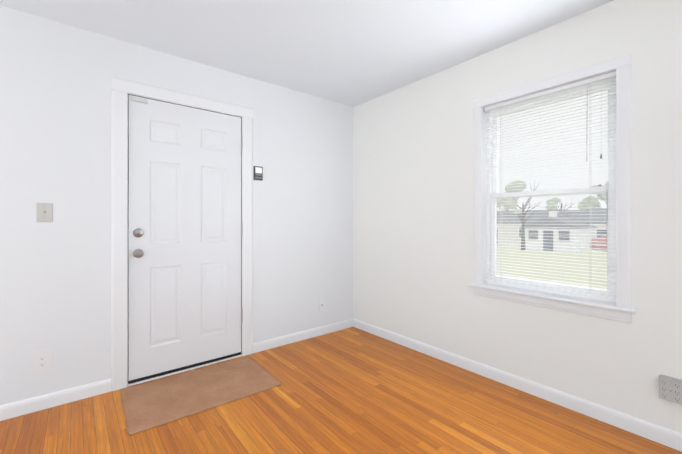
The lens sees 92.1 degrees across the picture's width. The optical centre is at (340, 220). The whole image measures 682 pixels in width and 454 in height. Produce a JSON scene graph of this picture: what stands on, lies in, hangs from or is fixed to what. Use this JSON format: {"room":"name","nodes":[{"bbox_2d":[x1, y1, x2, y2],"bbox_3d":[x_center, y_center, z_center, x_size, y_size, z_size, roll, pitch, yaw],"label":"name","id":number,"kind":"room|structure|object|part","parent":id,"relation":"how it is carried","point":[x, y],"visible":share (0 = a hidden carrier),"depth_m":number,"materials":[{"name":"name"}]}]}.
{"room":"empty living room","nodes":[
{"label":"empty living room","id":0,"kind":"room"},
{"bbox_2d":[0,6,352,404],"bbox_3d":[-1.758,-0.047,2.231,4.750,2.440,0.150,0,0,-39],"label":"wall","id":1,"kind":"structure","parent":0,"point":[55,150],"depth_m":2.21,"materials":[{"name":"white paint"}]},
{"bbox_2d":[33,348,52,374],"bbox_3d":[-1.858,0.875,2.047,0.092,0.145,0.009,0,0,-39],"label":"duplex electrical outlet","id":2,"kind":"object","parent":1,"relation":"attached to","point":[42,360],"visible":1,"depth_m":2.05,"materials":[{"name":"white plastic"}]},
{"bbox_2d":[36,203,52,221],"bbox_3d":[-1.847,-0.052,2.048,0.076,0.120,0.022,0,0,-39],"label":"switch plate","id":3,"kind":"object","parent":1,"relation":"attached to","point":[44,212],"visible":1,"depth_m":2.05,"materials":[{"name":"grey plastic"}]},
{"bbox_2d":[0,378,111,420],"bbox_3d":[-2.510,1.130,1.517,2.384,0.086,0.014,0,0,-39],"label":"baseboard","id":4,"kind":"structure","parent":1,"relation":"attached to","point":[18,408],"depth_m":2.07,"materials":[{"name":"white paint"}]},
{"bbox_2d":[111,76,252,390],"bbox_3d":[-1.230,0.087,2.647,1.031,2.172,0.166,0,0,-39],"label":"door frame","id":5,"kind":"structure","parent":1,"relation":"attached to","point":[121,89],"depth_m":2.31,"materials":[{"name":"white paint"}]},
{"bbox_2d":[128,354,241,386],"bbox_3d":[-1.231,1.168,2.648,0.837,0.011,0.162,0,0,-39],"label":"door threshold sill","id":6,"kind":"structure","parent":1,"relation":"attached to","point":[161,376],"depth_m":2.55,"materials":[{"name":"white paint"}]},
{"bbox_2d":[128,95,242,383],"bbox_3d":[-1.194,0.132,2.611,0.837,2.057,0.060,0,0,-39],"label":"door","id":7,"kind":"structure","parent":1,"relation":"in","point":[184,215],"depth_m":2.56,"materials":[{"name":"white paint"}]},
{"bbox_2d":[133,249,143,257],"bbox_3d":[-1.441,0.235,2.346,0.066,0.066,0.074,0,0,-39],"label":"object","id":8,"kind":"structure","parent":7,"relation":"attached to","point":[138,253],"depth_m":2.33,"materials":[{"name":"grey metal"}]},
{"bbox_2d":[133,228,143,236],"bbox_3d":[-1.454,0.087,2.362,0.066,0.066,0.034,0,0,-39],"label":"lock","id":9,"kind":"object","parent":7,"relation":"attached to","point":[138,232],"depth_m":2.36,"materials":[{"name":"grey metal"}]},
{"bbox_2d":[131,96,147,103],"bbox_3d":[-1.455,-0.873,2.372,0.106,0.032,0.018,0,0,-39],"label":"sensor","id":10,"kind":"object","parent":7,"relation":"attached to","point":[139,99],"visible":1,"depth_m":2.37,"materials":[{"name":"white plastic"}]},
{"bbox_3d":[-0.872,0.077,2.866,0.014,1.616,0.053,0,0,-39],"label":"door hinges","id":11,"kind":"part","parent":7,"relation":"part of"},
{"bbox_2d":[254,166,262,180],"bbox_3d":[-0.741,-0.425,2.942,0.080,0.122,0.020,0,0,-39],"label":"keypad","id":12,"kind":"object","parent":1,"relation":"attached to","point":[258,172],"visible":1,"depth_m":2.94,"materials":[{"name":"grey plastic"}]},
{"bbox_2d":[253,319,351,352],"bbox_3d":[-0.336,1.131,3.273,1.149,0.086,0.014,0,0,-39],"label":"baseboard","id":13,"kind":"structure","parent":1,"relation":"attached to","point":[310,333],"depth_m":3.21,"materials":[{"name":"white paint"}]},
{"bbox_2d":[319,299,324,310],"bbox_3d":[-0.196,0.869,3.385,0.074,0.120,0.016,0,0,-39],"label":"cable jack","id":14,"kind":"object","parent":1,"relation":"attached to","point":[321,304],"visible":1,"depth_m":3.38,"materials":[{"name":"white plastic"}]},
{"bbox_2d":[0,0,613,106],"bbox_3d":[-0.082,-1.318,0.275,4.900,0.100,5.300,0,0,-39],"label":"ceiling","id":15,"kind":"structure","parent":0,"point":[352,53],"depth_m":2.20,"materials":[{"name":"white paint"}]},
{"bbox_2d":[0,327,681,453],"bbox_3d":[-0.082,1.212,0.274,4.900,0.080,5.300,0,0,-39],"label":"floor","id":16,"kind":"structure","parent":0,"point":[352,390],"depth_m":1.94,"materials":[{"name":"brown wood"}]},
{"bbox_2d":[120,356,280,434],"bbox_3d":[-0.974,1.167,2.314,0.938,0.012,0.618,0,0,-38],"label":"doormat","id":17,"kind":"object","parent":16,"relation":"on","point":[153,404],"visible":1,"depth_m":2.24,"materials":[{"name":"brown fabric"}]},
{"bbox_2d":[353,0,681,432],"bbox_3d":[1.766,-0.047,1.766,0.150,2.440,5.300,0,0,-39],"label":"wall","id":18,"kind":"structure","parent":0,"point":[413,210],"depth_m":2.29,"materials":[{"name":"white paint"}]},
{"bbox_2d":[352,318,681,451],"bbox_3d":[1.702,1.130,1.714,0.014,0.086,5.000,0,0,-39],"label":"baseboard","id":19,"kind":"structure","parent":18,"relation":"attached to","point":[652,431],"depth_m":2.15,"materials":[{"name":"white paint"}]},
{"bbox_2d":[468,54,636,322],"bbox_3d":[1.365,-0.181,2.224,0.194,1.503,0.974,0,0,-39],"label":"window","id":20,"kind":"structure","parent":18,"relation":"in","point":[489,146],"depth_m":2.12,"materials":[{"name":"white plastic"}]},
{"bbox_3d":[1.354,-0.204,2.215,0.032,1.324,0.799,0,0,-39],"label":"window blind rails","id":21,"kind":"part","parent":20,"relation":"part of","materials":[{"name":"white plastic"}]},
{"bbox_3d":[1.396,0.127,2.249,0.036,0.674,0.750,0,0,-39],"label":"window sash","id":22,"kind":"part","parent":20,"relation":"part of","materials":[{"name":"white plastic"}]},
{"bbox_3d":[1.424,-0.507,2.272,0.028,0.673,0.750,0,0,-39],"label":"window sash","id":23,"kind":"part","parent":20,"relation":"part of","materials":[{"name":"white plastic"}]},
{"bbox_2d":[586,86,601,293],"bbox_3d":[1.528,-0.198,1.995,0.030,1.287,0.102,0,0,-9],"label":"blind cord","id":24,"kind":"object","parent":20,"relation":"attached to","point":[591,173],"visible":0.94,"depth_m":1.98,"materials":[{"name":"white plastic"}]},
{"bbox_2d":[659,374,681,404],"bbox_3d":[1.704,0.871,1.696,0.035,0.125,0.088,0,0,-39],"label":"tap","id":25,"kind":"object","parent":18,"relation":"attached to","point":[670,388],"visible":1,"depth_m":1.69,"materials":[{"name":"grey plastic"}]},
{"label":"outside","id":26,"kind":"structure","parent":0,"visible":0},
{"bbox_2d":[497,246,606,288],"bbox_3d":[37.625,3.089,53.218,119.400,0.220,150.000,0,0,-39],"label":"lawn","id":27,"kind":"structure","parent":26,"point":[545,259],"depth_m":21.45,"materials":[{"name":"green plant"}]},
{"bbox_2d":[497,207,572,246],"bbox_3d":[21.668,0.543,42.260,8.700,4.900,11.700,0,0,-39],"label":"house","id":28,"kind":"structure","parent":27,"relation":"on","point":[506,223],"depth_m":38.54,"materials":[{"name":"grey"}]},
{"bbox_2d":[497,239,606,253],"bbox_3d":[17.594,2.465,34.985,0.120,1.050,30.800,0,0,-39],"label":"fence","id":29,"kind":"object","parent":27,"relation":"on","point":[505,240],"depth_m":29.87,"materials":[{"name":"grey wood"}]},
{"bbox_2d":[497,180,608,249],"bbox_3d":[24.137,-2.236,36.907,29.283,10.452,23.713,0,0,-39],"label":"trees","id":30,"kind":"object","parent":27,"relation":"on","point":[514,185],"depth_m":43.56,"materials":[{"name":"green plant"}]},
{"bbox_2d":[519,211,596,253],"bbox_3d":[21.912,0.989,33.203,5.700,4.000,5.100,0,0,-39],"label":"house","id":31,"kind":"structure","parent":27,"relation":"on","point":[561,233],"depth_m":31.49,"materials":[{"name":"grey"}]},
{"bbox_2d":[573,208,606,238],"bbox_3d":[31.391,0.489,33.403,8.700,5.000,10.700,0,0,-39],"label":"house","id":32,"kind":"structure","parent":27,"relation":"on","point":[598,218],"depth_m":34.40,"materials":[{"name":"grey"}]},
{"bbox_2d":[590,235,606,251],"bbox_3d":[25.740,2.218,32.052,2.602,1.760,3.000,0,0,-39],"label":"car","id":33,"kind":"object","parent":27,"relation":"on","point":[602,241],"depth_m":31.53,"materials":[{"name":"red metal"}]}
]}

